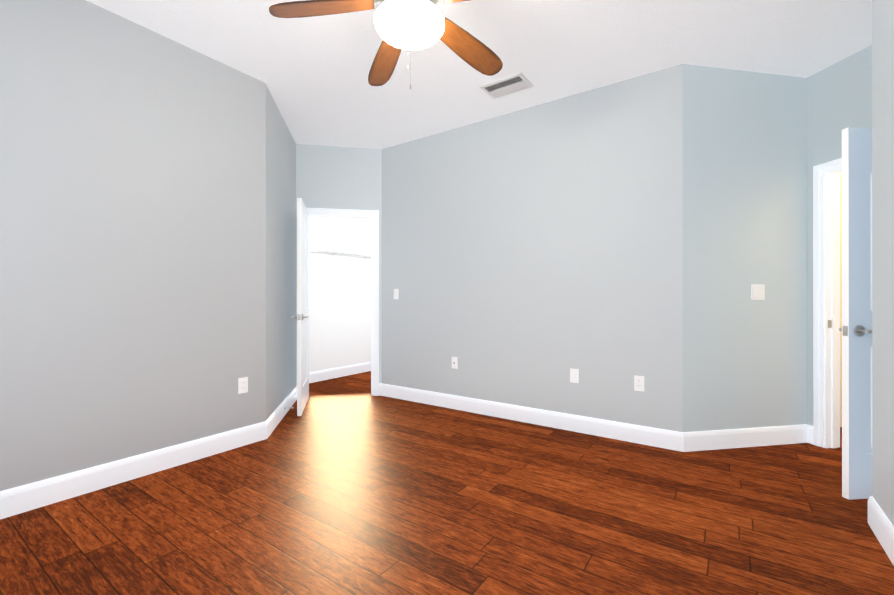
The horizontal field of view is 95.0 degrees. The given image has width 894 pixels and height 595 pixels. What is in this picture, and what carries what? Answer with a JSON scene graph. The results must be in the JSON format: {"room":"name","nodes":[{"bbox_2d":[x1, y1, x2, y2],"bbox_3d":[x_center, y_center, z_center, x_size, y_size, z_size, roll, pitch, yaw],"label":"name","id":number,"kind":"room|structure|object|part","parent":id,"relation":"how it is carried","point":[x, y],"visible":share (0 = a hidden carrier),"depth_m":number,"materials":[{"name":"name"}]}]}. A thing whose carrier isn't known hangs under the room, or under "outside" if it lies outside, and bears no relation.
{"room":"empty bedroom","nodes":[
{"label":"empty bedroom","id":0,"kind":"room"},
{"bbox_2d":[0,0,265,490],"bbox_3d":[-2.184,-0.291,2.248,0.120,2.800,2.470,0,0,35],"label":"wall","id":1,"kind":"structure","parent":0,"point":[132,224],"depth_m":2.46,"materials":[{"name":"grey paint"}]},
{"bbox_2d":[0,386,296,518],"bbox_3d":[-2.185,1.042,2.899,0.898,0.135,3.240,0,0,35],"label":"baseboard","id":2,"kind":"structure","parent":1,"relation":"attached to","point":[27,497],"depth_m":2.48,"materials":[{"name":"white wood"}]},
{"bbox_2d":[238,377,247,393],"bbox_3d":[-1.529,0.660,3.076,0.009,0.115,0.070,0,0,35],"label":"outlet","id":3,"kind":"object","parent":1,"relation":"attached to","point":[242,385],"visible":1,"depth_m":3.07,"materials":[{"name":"white plastic"}]},
{"bbox_2d":[265,85,295,420],"bbox_3d":[-1.613,-0.289,3.911,0.120,2.800,1.410,0,0,-10],"label":"wall","id":4,"kind":"structure","parent":0,"point":[280,312],"depth_m":3.71,"materials":[{"name":"grey paint"}]},
{"bbox_2d":[296,144,381,385],"bbox_3d":[-1.245,-0.288,4.633,1.100,2.800,0.120,0,0,-10],"label":"wall","id":5,"kind":"structure","parent":0,"point":[333,177],"depth_m":4.58,"materials":[{"name":"grey paint"}]},
{"bbox_2d":[292,198,308,415],"bbox_3d":[-1.458,0.089,4.147,0.566,2.020,0.514,0,0,35],"label":"closet door","id":6,"kind":"structure","parent":5,"relation":"in","point":[302,316],"depth_m":3.90,"materials":[{"name":"white wood"}]},
{"bbox_3d":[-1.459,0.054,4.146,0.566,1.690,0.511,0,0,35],"label":"handle","id":7,"kind":"part","parent":6,"relation":"part of","materials":[{"name":"grey metal"}]},
{"bbox_2d":[309,372,337,382],"bbox_3d":[-1.709,1.045,4.945,0.519,0.135,0.509,0,0,35],"label":"baseboard","id":8,"kind":"structure","parent":5,"relation":"attached to","point":[321,375],"depth_m":5.43,"materials":[{"name":"white wood"}]},
{"bbox_2d":[306,208,378,395],"bbox_3d":[-1.213,0.063,4.638,0.869,2.097,0.158,0,0,-10],"label":"trim","id":9,"kind":"structure","parent":5,"relation":"attached to","point":[373,215],"depth_m":4.63,"materials":[{"name":"white wood"}]},
{"bbox_2d":[309,217,370,372],"bbox_3d":[-1.292,-0.286,6.159,0.120,2.800,2.070,0,0,35],"label":"wall","id":10,"kind":"structure","parent":0,"point":[339,316],"depth_m":5.74,"materials":[{"name":"white paint"}]},
{"bbox_2d":[310,251,370,277],"bbox_3d":[-1.134,-0.436,6.011,0.308,0.317,1.871,0,0,35],"label":"wire closet shelf","id":11,"kind":"object","parent":10,"relation":"attached to","point":[348,255],"visible":0.56,"depth_m":5.55,"materials":[{"name":"white metal"}]},
{"bbox_2d":[312,362,370,376],"bbox_3d":[-1.256,1.046,6.089,0.016,0.135,1.900,0,0,35],"label":"baseboard","id":12,"kind":"structure","parent":10,"relation":"attached to","point":[363,367],"depth_m":5.84,"materials":[{"name":"white wood"}]},
{"bbox_2d":[0,371,893,594],"bbox_3d":[0.726,1.139,2.701,7.900,0.060,7.000,0,0,35],"label":"floor","id":13,"kind":"structure","parent":0,"point":[348,485],"depth_m":2.05,"materials":[{"name":"brown wood"}]},
{"bbox_2d":[87,0,871,148],"bbox_3d":[0.726,-1.721,2.704,7.900,0.060,7.000,0,0,35],"label":"ceiling","id":14,"kind":"structure","parent":0,"point":[312,73],"depth_m":2.78,"materials":[{"name":"white paint"}]},
{"bbox_2d":[384,0,437,4],"bbox_3d":[-0.185,-1.554,2.041,0.304,0.275,0.304,0,0,35],"label":"ceiling fan","id":15,"kind":"object","parent":14,"relation":"hanging from","point":[434,2],"visible":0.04,"depth_m":2.06,"materials":[{"name":"silver metal"}]},
{"bbox_2d":[479,72,533,98],"bbox_3d":[0.474,-1.683,3.270,0.360,0.014,0.240,0,0,35],"label":"ceiling vent","id":16,"kind":"object","parent":14,"relation":"in","point":[508,85],"visible":0.98,"depth_m":3.26,"materials":[{"name":"white metal"}]},
{"bbox_2d":[382,64,682,431],"bbox_3d":[0.494,-0.289,3.875,3.029,2.800,0.120,0,0,35],"label":"wall","id":17,"kind":"structure","parent":0,"point":[532,256],"depth_m":3.54,"materials":[{"name":"grey paint"}]},
{"bbox_2d":[394,289,398,298],"bbox_3d":[-0.564,-0.038,4.530,0.070,0.115,0.012,0,0,35],"label":"light switch","id":18,"kind":"object","parent":17,"relation":"attached to","point":[396,293],"visible":1,"depth_m":4.52,"materials":[{"name":"white plastic"}]},
{"bbox_2d":[452,357,457,368],"bbox_3d":[0.075,0.651,4.087,0.070,0.115,0.009,0,0,35],"label":"outlet","id":19,"kind":"object","parent":17,"relation":"attached to","point":[454,362],"visible":1,"depth_m":4.08,"materials":[{"name":"white plastic"}]},
{"bbox_2d":[570,368,578,382],"bbox_3d":[1.056,0.650,3.400,0.070,0.115,0.016,0,0,35],"label":"outlet","id":20,"kind":"object","parent":17,"relation":"attached to","point":[574,375],"visible":1,"depth_m":3.40,"materials":[{"name":"white plastic"}]},
{"bbox_2d":[379,383,813,451],"bbox_3d":[1.012,1.043,3.887,3.805,0.135,0.796,0,0,35],"label":"baseboard","id":21,"kind":"structure","parent":17,"relation":"attached to","point":[714,439],"depth_m":3.19,"materials":[{"name":"white wood"}]},
{"bbox_2d":[634,375,643,391],"bbox_3d":[1.464,0.655,3.121,0.070,0.115,0.009,0,0,35],"label":"duplex electrical outlet","id":22,"kind":"object","parent":17,"relation":"attached to","point":[638,383],"visible":1,"depth_m":3.12,"materials":[{"name":"white plastic"}]},
{"bbox_2d":[682,64,806,431],"bbox_3d":[2.284,-0.290,3.127,1.202,2.800,0.120,0,0,-10],"label":"wall","id":23,"kind":"structure","parent":0,"point":[744,201],"depth_m":3.05,"materials":[{"name":"grey paint"}]},
{"bbox_2d":[751,284,764,299],"bbox_3d":[2.331,-0.040,3.068,0.115,0.115,0.012,0,0,-10],"label":"light switch","id":24,"kind":"object","parent":23,"relation":"attached to","point":[757,291],"visible":1,"depth_m":3.07,"materials":[{"name":"white plastic"}]},
{"bbox_2d":[807,45,871,425],"bbox_3d":[2.916,-0.291,2.667,0.120,2.800,1.248,0,0,-10],"label":"wall","id":25,"kind":"structure","parent":0,"point":[839,96],"depth_m":3.00,"materials":[{"name":"grey paint"}]},
{"bbox_2d":[813,158,841,447],"bbox_3d":[2.915,0.061,2.671,0.158,2.097,0.874,0,0,-10],"label":"door frame","id":26,"kind":"structure","parent":25,"relation":"attached to","point":[826,273],"depth_m":3.03,"materials":[{"name":"white wood"}]},
{"bbox_2d":[828,320,831,327],"bbox_3d":[2.823,0.195,3.020,0.038,0.060,0.004,0,0,-10],"label":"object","id":27,"kind":"structure","parent":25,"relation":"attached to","point":[829,323],"depth_m":3.02,"materials":[{"name":"grey metal"}]},
{"bbox_2d":[839,127,872,499],"bbox_3d":[2.538,0.087,2.273,0.576,2.020,0.509,0,0,35],"label":"entry door","id":28,"kind":"structure","parent":25,"relation":"in","point":[857,446],"depth_m":2.23,"materials":[{"name":"white wood"}]},
{"bbox_3d":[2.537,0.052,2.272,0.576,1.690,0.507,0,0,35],"label":"handle","id":29,"kind":"part","parent":28,"relation":"part of","materials":[{"name":"grey metal"}]},
{"bbox_2d":[840,174,841,426],"bbox_3d":[3.619,-0.290,3.620,1.600,2.800,0.120,0,0,-10],"label":"wall","id":30,"kind":"structure","parent":0,"point":[840,300],"depth_m":3.52,"materials":[{"name":"beige paint"}]},
{"bbox_2d":[872,0,893,525],"bbox_3d":[1.139,-0.294,0.546,0.120,2.800,3.470,0,0,35],"label":"wall","id":31,"kind":"structure","parent":0,"point":[883,241],"depth_m":1.86,"materials":[{"name":"grey paint"}]},
{"bbox_2d":[868,496,893,564],"bbox_3d":[1.119,1.039,0.635,0.016,0.135,3.357,0,0,35],"label":"baseboard","id":32,"kind":"structure","parent":31,"relation":"attached to","point":[883,529],"depth_m":1.83,"materials":[{"name":"white wood"}]},
{"bbox_3d":[-0.185,-1.402,2.041,0.280,0.030,0.280,0,0,35],"label":"ceiling fan","id":33,"kind":"object","parent":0,"visible":0},
{"bbox_2d":[374,0,444,49],"bbox_3d":[-0.185,-1.342,2.041,0.348,0.105,0.348,0,0,35],"label":"globe","id":34,"kind":"object","parent":33,"relation":"attached to","point":[420,22],"visible":0.92,"depth_m":1.96},
{"bbox_3d":[-0.185,-1.275,2.041,0.044,0.038,0.044,0,0,35],"label":"finial","id":35,"kind":"object","parent":34,"relation":"attached to","visible":0},
{"bbox_2d":[407,45,410,88],"bbox_3d":[-0.189,-1.150,2.043,0.025,0.224,0.009,0,0,35],"label":"pull chain","id":36,"kind":"object","parent":35,"relation":"hanging from","point":[410,67],"visible":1,"depth_m":2.04,"materials":[{"name":"silver metal"}]},
{"bbox_3d":[-0.170,-1.468,2.039,0.499,0.040,0.507,0,0,35],"label":"brackets","id":37,"kind":"object","parent":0,"visible":0},
{"bbox_2d":[269,0,374,17],"bbox_3d":[-0.605,-1.411,1.995,0.501,0.008,0.152,-9,14,-6],"label":"blade","id":38,"kind":"object","parent":37,"relation":"attached to","point":[301,9],"visible":1,"depth_m":1.99,"materials":[{"name":"brown wood"}]},
{"bbox_2d":[368,40,401,85],"bbox_3d":[-0.359,-1.410,2.426,0.152,0.008,0.501,-15,-3,-25],"label":"blade","id":39,"kind":"object","parent":37,"relation":"attached to","point":[384,63],"visible":0.81,"depth_m":2.46,"materials":[{"name":"brown wood"}]},
{"bbox_2d":[443,0,468,2],"bbox_3d":[0.182,-1.411,1.831,0.501,0.008,0.152,10,-8,30],"label":"blade","id":40,"kind":"object","parent":37,"relation":"attached to","point":[449,1],"visible":1,"depth_m":1.98,"materials":[{"name":"brown wood"}]},
{"bbox_2d":[439,17,502,75],"bbox_3d":[0.127,-1.410,2.325,0.501,0.008,0.152,12,-21,-41],"label":"blade","id":41,"kind":"object","parent":37,"relation":"attached to","point":[472,51],"visible":0.83,"depth_m":2.33,"materials":[{"name":"brown wood"}]}
]}

